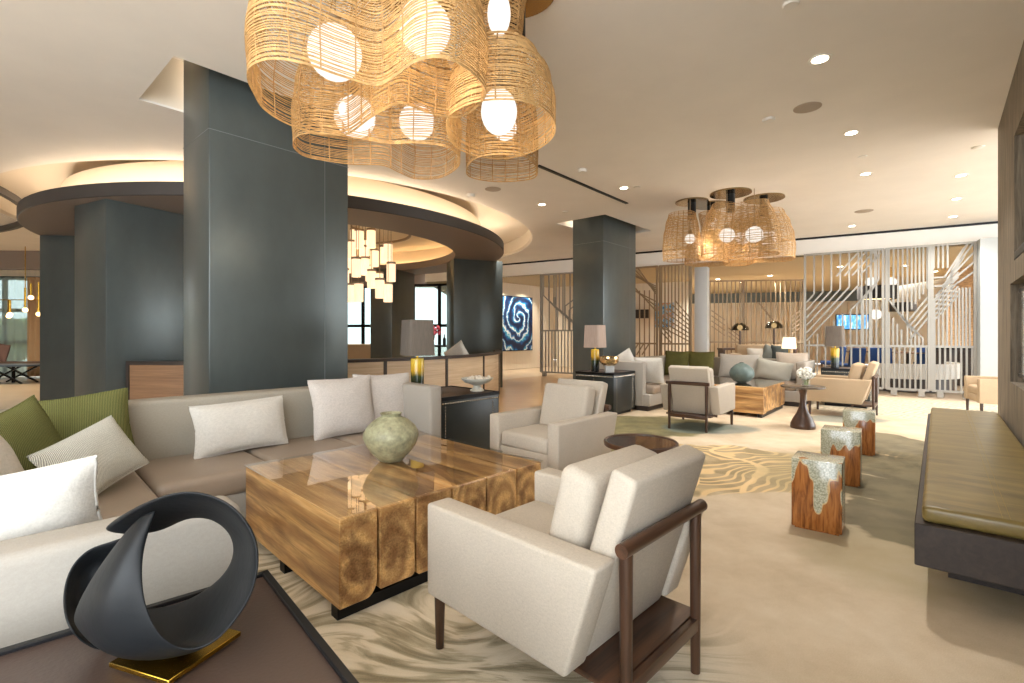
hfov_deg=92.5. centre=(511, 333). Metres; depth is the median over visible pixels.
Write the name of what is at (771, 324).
mushroom lamp
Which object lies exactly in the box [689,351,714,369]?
velvet pillow
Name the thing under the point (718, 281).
lattice screen
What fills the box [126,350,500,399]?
wall
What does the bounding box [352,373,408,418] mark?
pillow
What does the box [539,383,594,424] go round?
cushion
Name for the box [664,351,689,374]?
velvet pillow
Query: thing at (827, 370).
side table
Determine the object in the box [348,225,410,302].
chandelier
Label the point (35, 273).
trim
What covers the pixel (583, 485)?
cushion
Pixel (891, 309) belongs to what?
drum pendant
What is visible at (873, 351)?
dining chair
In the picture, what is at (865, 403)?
shelf
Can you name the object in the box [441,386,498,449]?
side table
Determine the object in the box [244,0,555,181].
chandelier
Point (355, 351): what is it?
wood panel
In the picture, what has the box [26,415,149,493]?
pillow
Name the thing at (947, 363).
settee
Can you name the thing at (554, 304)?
lattice screen
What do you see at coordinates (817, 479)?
stool
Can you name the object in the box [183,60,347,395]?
square column
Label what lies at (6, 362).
upholstered bench
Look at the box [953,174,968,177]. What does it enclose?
recessed light
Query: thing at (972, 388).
seat cushion
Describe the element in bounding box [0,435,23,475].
pillow
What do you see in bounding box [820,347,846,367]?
dining chair
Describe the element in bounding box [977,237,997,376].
wall pillar
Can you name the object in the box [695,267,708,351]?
column
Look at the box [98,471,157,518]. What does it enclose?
seat cushion
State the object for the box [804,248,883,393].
lattice screen
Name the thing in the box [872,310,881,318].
globe pendant
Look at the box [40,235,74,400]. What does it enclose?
square column
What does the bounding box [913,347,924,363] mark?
dining chair
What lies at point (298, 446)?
seat cushion
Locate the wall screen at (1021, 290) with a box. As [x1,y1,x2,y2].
[1018,286,1023,378]
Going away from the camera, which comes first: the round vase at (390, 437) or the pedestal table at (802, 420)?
the round vase at (390, 437)
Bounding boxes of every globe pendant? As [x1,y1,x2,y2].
[865,277,873,285]
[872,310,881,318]
[890,267,896,284]
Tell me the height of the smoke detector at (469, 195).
0.040 m
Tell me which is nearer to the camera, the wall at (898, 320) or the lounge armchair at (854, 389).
the lounge armchair at (854, 389)
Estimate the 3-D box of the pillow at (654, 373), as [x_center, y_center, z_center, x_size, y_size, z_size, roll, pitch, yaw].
[2.297,0.615,8.197,0.508,0.453,0.204,0,0,41]
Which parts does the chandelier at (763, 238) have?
lamp shade, lit globe, canopy plate, canopy stem, lamp shade, lamp shade, canopy plate, canopy stem, lit globe, canopy stem, canopy plate, lit globe, stem, canopy stem, canopy plate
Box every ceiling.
[0,0,1023,263]
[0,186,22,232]
[426,244,972,293]
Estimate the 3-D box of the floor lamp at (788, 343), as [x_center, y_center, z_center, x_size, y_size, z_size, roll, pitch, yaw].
[7.405,0.670,13.100,0.350,1.160,0.350,0,0,0]
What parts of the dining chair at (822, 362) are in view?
seat, backrest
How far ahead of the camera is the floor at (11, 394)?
10.89 m
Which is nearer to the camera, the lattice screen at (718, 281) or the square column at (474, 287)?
the square column at (474, 287)
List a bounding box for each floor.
[0,359,977,411]
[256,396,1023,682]
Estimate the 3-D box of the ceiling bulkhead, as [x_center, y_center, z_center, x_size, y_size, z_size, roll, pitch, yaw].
[4.814,-2.005,12.354,18.068,0.430,0.252,0,0,31]
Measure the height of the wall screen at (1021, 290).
0.760 m
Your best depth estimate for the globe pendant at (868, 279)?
12.84 m
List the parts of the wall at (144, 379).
post, wood panel, rail, wood panel, post, wood panel, post, wood panel, post, wood panel, post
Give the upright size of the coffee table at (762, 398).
0.459 m
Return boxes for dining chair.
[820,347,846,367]
[839,348,865,366]
[870,348,892,363]
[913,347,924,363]
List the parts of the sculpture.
plate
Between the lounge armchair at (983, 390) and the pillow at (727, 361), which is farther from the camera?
the pillow at (727, 361)
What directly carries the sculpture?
on the side table at (277, 643)
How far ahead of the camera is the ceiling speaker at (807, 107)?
4.69 m
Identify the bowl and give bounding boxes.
[461,377,492,390]
[599,356,618,372]
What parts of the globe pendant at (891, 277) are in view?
lit globe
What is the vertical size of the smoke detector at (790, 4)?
0.015 m
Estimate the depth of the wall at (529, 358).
18.27 m
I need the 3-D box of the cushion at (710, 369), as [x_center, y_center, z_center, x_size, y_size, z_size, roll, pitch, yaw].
[2.431,0.645,6.537,0.490,0.405,0.223,0,0,39]
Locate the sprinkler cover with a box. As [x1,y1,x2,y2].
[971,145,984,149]
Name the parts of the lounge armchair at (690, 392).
arm, post, rail, panel, post, arm, leg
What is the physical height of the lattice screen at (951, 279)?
3.032 m
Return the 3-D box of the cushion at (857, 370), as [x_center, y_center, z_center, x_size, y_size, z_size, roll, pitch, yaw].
[5.269,0.645,7.510,0.223,0.405,0.490,0,0,41]
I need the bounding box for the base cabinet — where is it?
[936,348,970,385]
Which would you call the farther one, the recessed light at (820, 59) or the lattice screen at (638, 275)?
the lattice screen at (638, 275)
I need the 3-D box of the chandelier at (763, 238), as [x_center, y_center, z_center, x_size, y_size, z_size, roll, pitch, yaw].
[3.457,-1.740,7.739,1.674,1.160,1.658,0,0,-41]
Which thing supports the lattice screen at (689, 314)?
on the floor at (11, 394)
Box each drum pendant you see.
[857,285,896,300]
[889,302,916,311]
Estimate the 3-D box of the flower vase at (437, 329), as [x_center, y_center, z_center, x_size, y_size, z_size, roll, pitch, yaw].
[-2.615,0.035,16.367,0.505,0.671,0.317,0,0,0]
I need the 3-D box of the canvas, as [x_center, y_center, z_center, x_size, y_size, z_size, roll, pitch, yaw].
[0.164,-0.370,17.418,0.046,1.940,1.720,0,0,42]
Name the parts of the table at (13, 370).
leg, leg, leg, leg, leg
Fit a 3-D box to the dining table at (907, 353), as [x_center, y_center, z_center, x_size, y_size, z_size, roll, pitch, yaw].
[10.991,0.875,13.600,0.900,0.750,0.900,0,0,0]
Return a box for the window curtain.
[27,277,39,376]
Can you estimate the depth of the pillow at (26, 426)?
2.52 m
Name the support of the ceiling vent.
in the ceiling at (669, 99)
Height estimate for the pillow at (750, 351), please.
0.400 m
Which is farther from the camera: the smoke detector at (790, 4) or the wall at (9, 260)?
the wall at (9, 260)
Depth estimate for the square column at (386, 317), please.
12.74 m
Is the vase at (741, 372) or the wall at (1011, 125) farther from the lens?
the vase at (741, 372)
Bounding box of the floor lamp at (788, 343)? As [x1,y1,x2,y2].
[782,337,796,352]
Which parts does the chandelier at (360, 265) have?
pendant shade, pendant shade, pendant shade, pendant shade, pendant shade, pendant shade, pendant shade, pendant shade, pendant shade, pendant shade, pendant shade, pendant shade, pendant shade, pendant shade, pendant shade, pendant shade, pendant shade, pendant shade, pendant shade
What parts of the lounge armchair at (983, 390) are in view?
leg, seat, arm, arm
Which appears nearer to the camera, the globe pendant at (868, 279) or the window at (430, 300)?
the globe pendant at (868, 279)
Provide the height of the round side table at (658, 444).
0.537 m
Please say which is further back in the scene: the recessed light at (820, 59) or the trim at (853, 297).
the trim at (853, 297)
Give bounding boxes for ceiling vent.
[538,165,627,203]
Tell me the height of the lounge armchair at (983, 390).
0.835 m
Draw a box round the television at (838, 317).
[835,314,868,329]
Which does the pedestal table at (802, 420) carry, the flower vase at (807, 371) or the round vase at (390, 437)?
the flower vase at (807, 371)
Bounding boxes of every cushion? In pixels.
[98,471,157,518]
[135,450,266,496]
[243,436,354,462]
[331,431,423,444]
[496,501,554,534]
[502,423,547,454]
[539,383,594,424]
[549,445,656,549]
[646,383,660,393]
[709,368,713,386]
[730,377,795,390]
[847,362,865,379]
[922,407,1023,539]
[968,384,976,393]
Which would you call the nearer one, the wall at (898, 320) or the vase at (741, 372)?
the vase at (741, 372)
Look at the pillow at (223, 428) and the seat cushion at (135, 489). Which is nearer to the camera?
the seat cushion at (135, 489)
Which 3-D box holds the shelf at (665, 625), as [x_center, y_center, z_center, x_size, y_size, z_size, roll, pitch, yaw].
[0.421,1.063,1.729,0.280,0.054,0.600,0,0,44]
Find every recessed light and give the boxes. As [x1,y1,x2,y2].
[619,186,628,189]
[807,53,832,65]
[842,130,859,135]
[859,172,872,175]
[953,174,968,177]
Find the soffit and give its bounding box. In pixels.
[16,161,503,275]
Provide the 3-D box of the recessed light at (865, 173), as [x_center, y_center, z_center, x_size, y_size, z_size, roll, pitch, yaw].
[4.819,-2.177,6.676,0.161,0.006,0.161,0,0,0]
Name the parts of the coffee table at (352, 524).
sled leg, sled leg, glass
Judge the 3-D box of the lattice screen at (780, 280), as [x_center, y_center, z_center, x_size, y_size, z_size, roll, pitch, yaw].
[7.946,-0.250,14.900,1.744,2.804,0.061,0,0,7]
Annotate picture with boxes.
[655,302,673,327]
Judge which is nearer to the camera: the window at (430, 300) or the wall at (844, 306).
the window at (430, 300)
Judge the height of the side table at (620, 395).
0.656 m
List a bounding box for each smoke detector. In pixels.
[467,193,474,197]
[578,168,586,173]
[762,116,774,123]
[782,0,799,9]
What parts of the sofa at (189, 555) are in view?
arm, arm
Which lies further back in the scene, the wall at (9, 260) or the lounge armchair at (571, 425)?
the wall at (9, 260)
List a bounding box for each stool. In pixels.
[791,451,844,535]
[821,425,861,486]
[843,407,875,455]
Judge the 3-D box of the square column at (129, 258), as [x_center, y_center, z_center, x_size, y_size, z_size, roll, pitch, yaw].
[-5.114,-0.225,6.990,0.800,2.950,1.500,0,0,26]
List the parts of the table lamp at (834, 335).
lamp shade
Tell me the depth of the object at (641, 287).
17.29 m
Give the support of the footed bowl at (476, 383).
on the side table at (465, 413)
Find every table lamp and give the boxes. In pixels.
[400,320,434,383]
[584,325,605,371]
[825,326,844,367]
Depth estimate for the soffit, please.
7.28 m
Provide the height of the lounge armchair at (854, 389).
0.835 m
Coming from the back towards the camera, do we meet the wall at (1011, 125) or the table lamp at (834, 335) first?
the table lamp at (834, 335)
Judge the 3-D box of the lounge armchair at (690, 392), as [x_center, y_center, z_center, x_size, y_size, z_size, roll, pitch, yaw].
[2.523,0.833,6.664,0.750,0.835,0.860,0,0,39]
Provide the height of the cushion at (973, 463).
0.075 m
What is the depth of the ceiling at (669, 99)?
4.70 m
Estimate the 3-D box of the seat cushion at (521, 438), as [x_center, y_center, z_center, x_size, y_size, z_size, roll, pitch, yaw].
[0.288,0.864,4.093,0.520,0.132,0.580,0,0,44]
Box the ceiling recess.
[140,56,377,144]
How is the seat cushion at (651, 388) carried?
on the sofa at (648, 396)
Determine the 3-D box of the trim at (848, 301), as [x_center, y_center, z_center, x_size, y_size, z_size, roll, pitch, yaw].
[7.121,-0.100,22.520,18.940,2.500,0.066,0,0,18]
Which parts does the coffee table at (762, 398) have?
glass, sled leg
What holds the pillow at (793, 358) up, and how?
on the sofa at (648, 396)
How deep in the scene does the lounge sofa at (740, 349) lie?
14.00 m
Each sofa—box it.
[0,382,440,647]
[599,355,814,410]
[730,344,792,354]
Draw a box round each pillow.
[0,344,10,361]
[0,395,61,470]
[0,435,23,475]
[0,455,102,540]
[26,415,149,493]
[38,388,134,444]
[188,395,288,458]
[307,374,374,440]
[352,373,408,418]
[444,340,468,355]
[617,348,634,360]
[634,357,664,383]
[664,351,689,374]
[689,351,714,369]
[718,354,759,378]
[746,348,762,357]
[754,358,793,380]
[762,344,771,357]
[771,345,790,358]
[776,352,807,379]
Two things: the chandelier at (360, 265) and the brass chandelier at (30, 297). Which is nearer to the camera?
the chandelier at (360, 265)
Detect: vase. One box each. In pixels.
[363,411,418,462]
[433,325,440,338]
[729,362,754,382]
[796,367,815,385]
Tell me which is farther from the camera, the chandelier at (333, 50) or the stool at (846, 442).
the stool at (846, 442)
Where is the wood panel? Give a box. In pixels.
[348,344,370,358]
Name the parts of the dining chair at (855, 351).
backrest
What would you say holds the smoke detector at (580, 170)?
attached to the ceiling at (669, 99)
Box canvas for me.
[503,295,531,350]
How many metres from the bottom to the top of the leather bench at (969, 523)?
0.470 m
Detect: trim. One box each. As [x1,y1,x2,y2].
[0,270,39,276]
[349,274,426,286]
[503,221,997,264]
[554,301,876,361]
[692,290,856,303]
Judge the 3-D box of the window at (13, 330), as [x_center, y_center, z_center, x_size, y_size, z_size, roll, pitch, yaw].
[-15.725,-0.205,14.000,3.563,2.850,0.080,0,0,-5]
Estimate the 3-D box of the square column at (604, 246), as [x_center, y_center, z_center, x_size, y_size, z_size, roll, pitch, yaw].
[1.905,-0.715,10.031,0.704,3.930,1.324,0,0,41]
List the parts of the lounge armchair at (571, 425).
arm, seat, arm, panel, rail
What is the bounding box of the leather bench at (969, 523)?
[914,407,1023,595]
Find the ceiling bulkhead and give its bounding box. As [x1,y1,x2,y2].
[425,224,997,281]
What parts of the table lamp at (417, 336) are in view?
lamp shade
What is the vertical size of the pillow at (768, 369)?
0.438 m
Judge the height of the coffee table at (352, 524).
0.459 m
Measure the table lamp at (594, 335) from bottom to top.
0.740 m
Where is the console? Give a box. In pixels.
[717,348,797,356]
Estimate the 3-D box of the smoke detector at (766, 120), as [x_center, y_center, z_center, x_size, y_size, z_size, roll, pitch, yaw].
[2.601,-2.167,4.968,0.120,0.025,0.120,0,0,0]
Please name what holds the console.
on the floor at (11, 394)
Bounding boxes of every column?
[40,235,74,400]
[75,199,183,396]
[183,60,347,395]
[371,268,413,357]
[447,259,502,386]
[573,215,635,378]
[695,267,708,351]
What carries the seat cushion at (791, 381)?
on the sofa at (648, 396)
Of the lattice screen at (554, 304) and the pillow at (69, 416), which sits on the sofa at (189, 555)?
the pillow at (69, 416)
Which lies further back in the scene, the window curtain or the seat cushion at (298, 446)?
the window curtain
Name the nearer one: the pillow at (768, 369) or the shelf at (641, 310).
the pillow at (768, 369)
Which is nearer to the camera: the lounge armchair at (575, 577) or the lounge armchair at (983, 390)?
the lounge armchair at (575, 577)
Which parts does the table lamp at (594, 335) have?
lamp shade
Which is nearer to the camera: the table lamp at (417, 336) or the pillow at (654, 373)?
the table lamp at (417, 336)
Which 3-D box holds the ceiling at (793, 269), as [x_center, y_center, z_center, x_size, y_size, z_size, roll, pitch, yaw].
[6.500,-1.820,17.352,19.000,0.060,19.295,0,0,0]
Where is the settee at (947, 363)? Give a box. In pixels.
[875,362,959,391]
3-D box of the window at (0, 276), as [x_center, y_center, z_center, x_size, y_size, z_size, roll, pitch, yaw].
[-15.850,-0.225,14.400,5.415,2.950,0.083,0,0,-4]
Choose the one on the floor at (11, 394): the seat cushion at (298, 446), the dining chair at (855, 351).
the dining chair at (855, 351)
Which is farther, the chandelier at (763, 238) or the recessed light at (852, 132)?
the chandelier at (763, 238)
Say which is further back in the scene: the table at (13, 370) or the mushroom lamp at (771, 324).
the mushroom lamp at (771, 324)
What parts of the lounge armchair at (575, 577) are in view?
leg, arm, arm, post, panel, rail, post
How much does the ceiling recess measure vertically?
0.520 m
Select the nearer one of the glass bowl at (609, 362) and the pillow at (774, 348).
the glass bowl at (609, 362)
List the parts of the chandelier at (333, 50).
lit globe, stem, lit globe, canopy plate, lit globe, lit globe, lit globe, lit globe, stem, lamp shade, lamp shade, lit globe, canopy stem, canopy plate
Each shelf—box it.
[573,595,697,682]
[636,309,648,317]
[666,410,717,419]
[851,401,877,407]
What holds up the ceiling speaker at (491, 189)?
attached to the ceiling at (669, 99)
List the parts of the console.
leg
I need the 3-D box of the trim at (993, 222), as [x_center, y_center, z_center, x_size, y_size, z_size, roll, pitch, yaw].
[4.754,-2.172,12.254,18.068,0.075,0.050,0,0,31]
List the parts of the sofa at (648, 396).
arm, arm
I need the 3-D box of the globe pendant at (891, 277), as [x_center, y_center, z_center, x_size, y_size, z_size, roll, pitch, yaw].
[10.133,-1.525,13.100,0.252,0.530,0.256,0,0,0]
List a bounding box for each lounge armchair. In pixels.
[428,444,707,682]
[490,378,616,470]
[660,365,734,432]
[807,361,878,415]
[964,376,997,410]
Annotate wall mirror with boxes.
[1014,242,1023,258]
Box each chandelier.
[0,246,39,317]
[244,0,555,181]
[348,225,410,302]
[662,187,795,266]
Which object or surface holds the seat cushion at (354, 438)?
on the sofa at (189, 555)
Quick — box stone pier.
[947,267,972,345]
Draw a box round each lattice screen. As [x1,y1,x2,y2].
[540,272,572,375]
[636,265,657,356]
[658,263,691,355]
[709,280,742,356]
[743,279,803,352]
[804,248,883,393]
[885,245,930,396]
[931,241,976,398]
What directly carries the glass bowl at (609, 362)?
on the side table at (620, 395)
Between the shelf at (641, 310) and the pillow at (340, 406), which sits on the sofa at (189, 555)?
the pillow at (340, 406)
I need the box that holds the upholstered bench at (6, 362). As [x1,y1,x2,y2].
[0,361,39,366]
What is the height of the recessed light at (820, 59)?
0.006 m
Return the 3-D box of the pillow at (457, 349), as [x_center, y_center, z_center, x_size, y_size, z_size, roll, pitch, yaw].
[-0.972,0.426,8.911,0.670,0.641,0.191,0,0,31]
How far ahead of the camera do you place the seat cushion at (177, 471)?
3.01 m
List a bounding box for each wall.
[0,251,39,269]
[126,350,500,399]
[503,282,552,369]
[553,301,878,363]
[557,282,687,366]
[879,278,946,363]
[998,41,1023,446]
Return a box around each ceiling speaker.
[485,187,500,191]
[793,102,821,112]
[854,209,873,212]
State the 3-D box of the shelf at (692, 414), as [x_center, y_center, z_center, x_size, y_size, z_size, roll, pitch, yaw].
[2.354,1.063,6.454,0.600,0.054,0.280,0,0,39]
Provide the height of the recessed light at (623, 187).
0.006 m
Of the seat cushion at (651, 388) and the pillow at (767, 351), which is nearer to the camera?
the seat cushion at (651, 388)
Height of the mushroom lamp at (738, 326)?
0.740 m
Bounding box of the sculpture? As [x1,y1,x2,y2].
[63,492,258,682]
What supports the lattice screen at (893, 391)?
on the floor at (11, 394)
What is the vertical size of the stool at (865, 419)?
0.450 m
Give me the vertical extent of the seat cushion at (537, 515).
0.132 m
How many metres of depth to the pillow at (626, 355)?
8.46 m
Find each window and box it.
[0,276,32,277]
[0,277,26,375]
[348,283,446,356]
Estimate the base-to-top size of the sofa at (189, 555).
0.800 m
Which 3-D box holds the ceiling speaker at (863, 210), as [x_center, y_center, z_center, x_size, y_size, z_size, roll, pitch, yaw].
[6.239,-2.174,8.685,0.280,0.012,0.280,0,0,0]
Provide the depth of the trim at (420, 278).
17.62 m
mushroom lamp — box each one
[731,323,748,343]
[765,321,782,344]
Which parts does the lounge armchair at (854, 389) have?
leg, arm, arm, panel, post, post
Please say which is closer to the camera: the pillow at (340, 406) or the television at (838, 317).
the pillow at (340, 406)
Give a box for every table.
[0,364,39,383]
[0,570,358,682]
[244,433,540,620]
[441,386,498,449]
[575,369,634,414]
[604,433,678,453]
[714,377,784,417]
[780,384,825,429]
[821,366,871,408]
[892,351,924,363]

